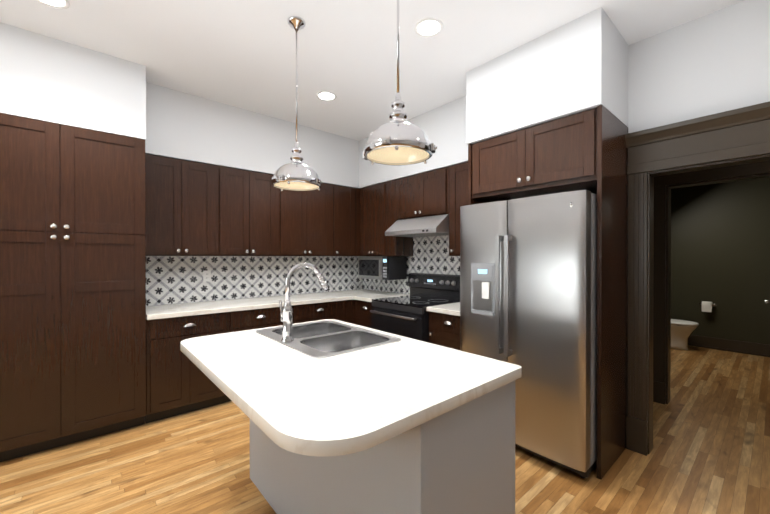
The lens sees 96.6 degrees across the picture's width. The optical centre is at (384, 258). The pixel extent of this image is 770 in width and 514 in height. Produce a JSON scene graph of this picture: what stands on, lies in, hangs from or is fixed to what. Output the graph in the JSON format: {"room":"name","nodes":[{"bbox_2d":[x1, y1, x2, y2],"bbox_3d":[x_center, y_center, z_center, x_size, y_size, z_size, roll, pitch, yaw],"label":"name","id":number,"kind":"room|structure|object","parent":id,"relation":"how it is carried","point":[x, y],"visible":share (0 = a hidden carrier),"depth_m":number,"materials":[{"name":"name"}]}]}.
{"room":"kitchen","nodes":[
{"label":"kitchen","id":0,"kind":"room"},
{"bbox_2d":[0,0,742,140],"bbox_3d":[-0.628,-1.581,0.460,6.670,0.100,7.000,0,0,-41],"label":"ceiling","id":1,"kind":"structure","parent":0,"point":[239,53],"depth_m":2.42,"materials":[{"name":"white paint"}]},
{"bbox_2d":[36,0,69,8],"bbox_3d":[-1.980,-1.532,2.014,0.190,0.006,0.190,0,0,-41],"label":"recessed light","id":2,"kind":"object","parent":1,"relation":"in","point":[61,4],"visible":1,"depth_m":2.06,"materials":[{"name":"white plastic"}]},
{"bbox_2d":[272,16,320,190],"bbox_3d":[-0.576,-0.993,2.234,0.320,1.084,0.320,0,0,-41],"label":"pendant light","id":3,"kind":"object","parent":1,"relation":"hanging from","point":[295,174],"visible":1,"depth_m":2.19,"materials":[{"name":"silver metal"}]},
{"bbox_2d":[316,91,335,100],"bbox_3d":[-0.556,-1.537,3.258,0.190,0.006,0.190,0,0,-41],"label":"recessed light","id":4,"kind":"object","parent":1,"relation":"in","point":[326,96],"visible":1,"depth_m":3.26,"materials":[{"name":"white plastic"}]},
{"bbox_2d":[362,0,436,164],"bbox_3d":[0.060,-0.991,1.567,0.320,1.084,0.320,0,0,-41],"label":"pendant light","id":5,"kind":"object","parent":1,"relation":"hanging from","point":[397,139],"visible":1,"depth_m":1.50,"materials":[{"name":"silver metal"}]},
{"bbox_2d":[415,18,442,37],"bbox_3d":[0.292,-1.533,2.287,0.190,0.006,0.190,0,0,-41],"label":"recessed light","id":6,"kind":"object","parent":1,"relation":"in","point":[429,27],"visible":1,"depth_m":2.28,"materials":[{"name":"white plastic"}]},
{"bbox_2d":[0,345,769,513],"bbox_3d":[0.965,1.424,1.862,10.900,0.100,7.000,0,0,-41],"label":"floor","id":7,"kind":"structure","parent":0,"point":[709,453],"depth_m":2.24,"materials":[{"name":"brown wood"}]},
{"bbox_2d":[0,113,145,461],"bbox_3d":[-2.490,0.210,2.649,0.998,2.320,0.658,0,0,-41],"label":"pantry cabinet","id":8,"kind":"object","parent":7,"relation":"on","point":[72,284],"visible":1,"depth_m":2.46,"materials":[{"name":"brown wood"}]},
{"bbox_2d":[145,312,228,422],"bbox_3d":[-1.892,0.932,3.201,0.618,0.872,0.617,0,0,-41],"label":"base cabinet","id":9,"kind":"object","parent":7,"relation":"on","point":[178,381],"depth_m":2.91,"materials":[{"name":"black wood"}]},
{"bbox_2d":[229,306,292,401],"bbox_3d":[-1.422,0.931,3.612,0.630,0.872,0.617,0,0,-41],"label":"base cabinet","id":10,"kind":"object","parent":7,"relation":"on","point":[243,320],"depth_m":3.34,"materials":[{"name":"black wood"}]},
{"bbox_2d":[293,300,348,323],"bbox_3d":[-0.926,0.929,4.046,0.688,0.872,0.617,0,0,-41],"label":"base cabinet","id":11,"kind":"object","parent":7,"relation":"on","point":[338,310],"depth_m":3.83,"materials":[{"name":"black wood"}]},
{"bbox_2d":[146,289,409,319],"bbox_3d":[-0.978,0.473,3.719,2.675,0.040,1.038,0,0,-41],"label":"countertop","id":12,"kind":"structure","parent":11,"relation":"on","point":[153,312],"depth_m":3.51,"materials":[{"name":"white stone"}]},
{"bbox_2d":[349,299,354,323],"bbox_3d":[-0.644,0.928,4.292,0.216,0.872,0.617,0,0,-41],"label":"base cabinet","id":13,"kind":"object","parent":7,"relation":"on","point":[351,302],"depth_m":4.10,"materials":[{"name":"black wood"}]},
{"bbox_2d":[355,300,371,327],"bbox_3d":[-0.018,0.929,4.162,0.648,0.872,0.436,0,0,-41],"label":"base cabinet","id":14,"kind":"object","parent":7,"relation":"on","point":[362,313],"visible":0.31,"depth_m":3.99,"materials":[{"name":"black wood"}]},
{"bbox_2d":[250,380,514,513],"bbox_3d":[-0.152,0.932,1.778,0.580,0.882,1.455,0,0,-41],"label":"kitchen island","id":15,"kind":"object","parent":7,"relation":"on","point":[460,459],"visible":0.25,"depth_m":1.27,"materials":[{"name":"grey paint"}]},
{"bbox_2d":[180,319,521,456],"bbox_3d":[-0.284,0.470,1.658,0.995,0.040,1.480,0,0,-41],"label":"island countertop","id":16,"kind":"structure","parent":15,"relation":"on","point":[285,397],"depth_m":1.24,"materials":[{"name":"white stone"}]},
{"bbox_2d":[279,262,329,341],"bbox_3d":[-0.450,0.232,1.923,0.293,0.418,0.107,0,0,-41],"label":"faucet","id":17,"kind":"object","parent":16,"relation":"on","point":[286,310],"visible":1,"depth_m":1.82,"materials":[{"name":"silver metal"}]},
{"bbox_2d":[256,320,400,357],"bbox_3d":[-0.350,0.540,1.985,0.535,0.196,0.760,0,0,-41],"label":"sink","id":18,"kind":"object","parent":16,"relation":"in","point":[323,339],"visible":0.48,"depth_m":2.04,"materials":[{"name":"silver metal"}]},
{"bbox_2d":[370,273,459,342],"bbox_3d":[0.326,0.772,3.664,0.727,1.188,0.758,0,0,-41],"label":"range oven","id":19,"kind":"object","parent":7,"relation":"on","point":[407,316],"visible":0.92,"depth_m":3.59,"materials":[{"name":"black metal"}]},
{"bbox_2d":[429,311,459,349],"bbox_3d":[0.781,0.932,3.247,0.648,0.872,0.462,0,0,-41],"label":"base cabinet","id":20,"kind":"object","parent":7,"relation":"on","point":[444,330],"visible":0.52,"depth_m":3.08,"materials":[{"name":"brown wood"}]},
{"bbox_2d":[427,302,459,315],"bbox_3d":[0.782,0.475,3.248,0.643,0.040,0.464,0,0,-41],"label":"countertop","id":21,"kind":"structure","parent":20,"relation":"on","point":[452,309],"depth_m":3.12,"materials":[{"name":"white stone"}]},
{"bbox_2d":[460,190,596,477],"bbox_3d":[1.152,0.481,2.607,0.833,1.778,0.909,0,0,-41],"label":"refrigerator","id":22,"kind":"object","parent":7,"relation":"on","point":[528,285],"visible":0.75,"depth_m":2.22,"materials":[{"name":"grey metal"}]},
{"bbox_2d":[468,105,627,479],"bbox_3d":[1.246,0.210,2.689,0.678,2.318,0.982,0,0,-41],"label":"tall cabinet","id":23,"kind":"object","parent":7,"relation":"on","point":[586,150],"visible":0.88,"depth_m":2.32,"materials":[{"name":"brown wood"}]},
{"bbox_2d":[671,319,698,349],"bbox_3d":[4.332,0.966,5.257,0.440,0.788,0.708,0,0,-41],"label":"toilet","id":24,"kind":"object","parent":7,"relation":"on","point":[682,331],"visible":0.38,"depth_m":5.07,"materials":[{"name":"white ceramic"}]},
{"bbox_2d":[0,0,769,301],"bbox_3d":[-0.598,-0.076,0.491,6.590,2.910,6.640,0,0,-41],"label":"wall","id":25,"kind":"structure","parent":0,"point":[718,61],"depth_m":2.44,"materials":[{"name":"white paint"}]},
{"bbox_2d":[145,154,220,255],"bbox_3d":[-1.991,-0.470,3.302,0.608,0.900,0.327,0,0,-41],"label":"upper cabinet","id":26,"kind":"object","parent":25,"relation":"attached to","point":[193,208],"depth_m":3.18,"materials":[{"name":"brown wood"}]},
{"bbox_2d":[221,166,280,255],"bbox_3d":[-1.525,-0.472,3.709,0.630,0.900,0.327,0,0,-41],"label":"upper cabinet","id":27,"kind":"object","parent":25,"relation":"attached to","point":[250,204],"depth_m":3.59,"materials":[{"name":"brown wood"}]},
{"bbox_2d":[146,256,361,305],"bbox_3d":[-1.317,0.214,4.106,2.674,0.474,0.010,0,0,-41],"label":"tile backsplash","id":28,"kind":"structure","parent":25,"relation":"attached to","point":[173,279],"depth_m":3.82,"materials":[{"name":"white tile"}]},
{"bbox_2d":[203,270,210,281],"bbox_3d":[-1.872,0.188,3.607,0.072,0.116,0.009,0,0,-41],"label":"electrical outlet plate","id":29,"kind":"object","parent":28,"relation":"attached to","point":[207,276],"visible":1,"depth_m":3.61,"materials":[{"name":"white plastic"}]},
{"bbox_2d":[281,182,332,255],"bbox_3d":[-1.024,-0.474,4.147,0.700,0.900,0.327,0,0,-41],"label":"upper cabinet","id":30,"kind":"object","parent":25,"relation":"attached to","point":[306,216],"depth_m":4.03,"materials":[{"name":"brown wood"}]},
{"bbox_2d":[333,184,356,255],"bbox_3d":[-0.634,-0.475,4.488,0.338,0.900,0.327,0,0,-41],"label":"upper cabinet","id":31,"kind":"object","parent":25,"relation":"attached to","point":[344,197],"depth_m":4.38,"materials":[{"name":"brown wood"}]},
{"bbox_2d":[357,188,359,255],"bbox_3d":[-0.379,-0.476,4.711,0.462,0.900,0.327,0,0,-41],"label":"upper cabinet","id":32,"kind":"object","parent":25,"relation":"attached to","point":[358,190],"depth_m":4.52,"materials":[{"name":"brown wood"}]},
{"bbox_2d":[359,180,412,255],"bbox_3d":[0.001,-0.474,4.379,0.327,0.900,0.706,0,0,-41],"label":"upper cabinet","id":33,"kind":"object","parent":25,"relation":"attached to","point":[384,206],"depth_m":4.22,"materials":[{"name":"brown wood"}]},
{"bbox_2d":[358,257,406,279],"bbox_3d":[-0.058,0.120,4.367,0.357,0.280,0.585,0,0,-41],"label":"microwave","id":34,"kind":"object","parent":33,"relation":"attached to","point":[386,268],"visible":1,"depth_m":4.20,"materials":[{"name":"black plastic"}]},
{"bbox_2d":[362,235,459,293],"bbox_3d":[0.438,0.003,4.121,0.010,0.896,2.235,0,0,-41],"label":"tile backsplash","id":35,"kind":"structure","parent":25,"relation":"attached to","point":[430,254],"depth_m":4.08,"materials":[{"name":"white tile"}]},
{"bbox_2d":[395,167,446,220],"bbox_3d":[0.491,-0.683,3.817,0.327,0.478,0.780,0,0,-41],"label":"upper cabinet","id":36,"kind":"object","parent":25,"relation":"attached to","point":[424,194],"depth_m":3.68,"materials":[{"name":"brown wood"}]},
{"bbox_2d":[385,214,448,236],"bbox_3d":[0.428,-0.347,3.749,0.490,0.192,0.750,0,0,-41],"label":"range hood","id":37,"kind":"object","parent":36,"relation":"attached to","point":[436,225],"visible":0.85,"depth_m":3.58,"materials":[{"name":"silver metal"}]},
{"bbox_2d":[447,161,467,255],"bbox_3d":[0.901,-0.471,3.348,0.327,0.900,0.464,0,0,-41],"label":"upper cabinet","id":38,"kind":"object","parent":25,"relation":"attached to","point":[457,174],"depth_m":3.35,"materials":[{"name":"brown wood"}]},
{"bbox_2d":[625,101,769,455],"bbox_3d":[2.150,0.248,2.068,0.201,2.248,1.180,0,0,-41],"label":"door frame","id":39,"kind":"structure","parent":25,"relation":"attached to","point":[739,136],"depth_m":2.39,"materials":[{"name":"brown paint"}]},
{"bbox_2d":[671,173,769,344],"bbox_3d":[3.803,0.068,3.541,4.050,2.600,5.440,0,0,-41],"label":"wall","id":40,"kind":"structure","parent":0,"point":[720,245],"depth_m":5.06,"materials":[{"name":"green paint"}]},
{"bbox_2d":[699,301,715,311],"bbox_3d":[4.843,0.726,5.155,0.119,0.152,0.194,0,0,-41],"label":"toilet paper holder","id":41,"kind":"object","parent":40,"relation":"attached to","point":[706,306],"visible":1,"depth_m":5.12,"materials":[{"name":"silver metal"}]},
{"bbox_2d":[653,160,769,404],"bbox_3d":[2.915,0.260,2.955,0.161,2.218,1.075,0,0,-41],"label":"door frame","id":42,"kind":"structure","parent":40,"relation":"attached to","point":[664,185],"depth_m":3.21,"materials":[{"name":"brown paint"}]},
{"bbox_2d":[688,335,769,356],"bbox_3d":[5.064,1.277,4.979,0.023,0.169,2.098,0,0,-41],"label":"baseboard","id":43,"kind":"structure","parent":40,"relation":"attached to","point":[751,348],"depth_m":5.00,"materials":[{"name":"brown paint"}]}
]}

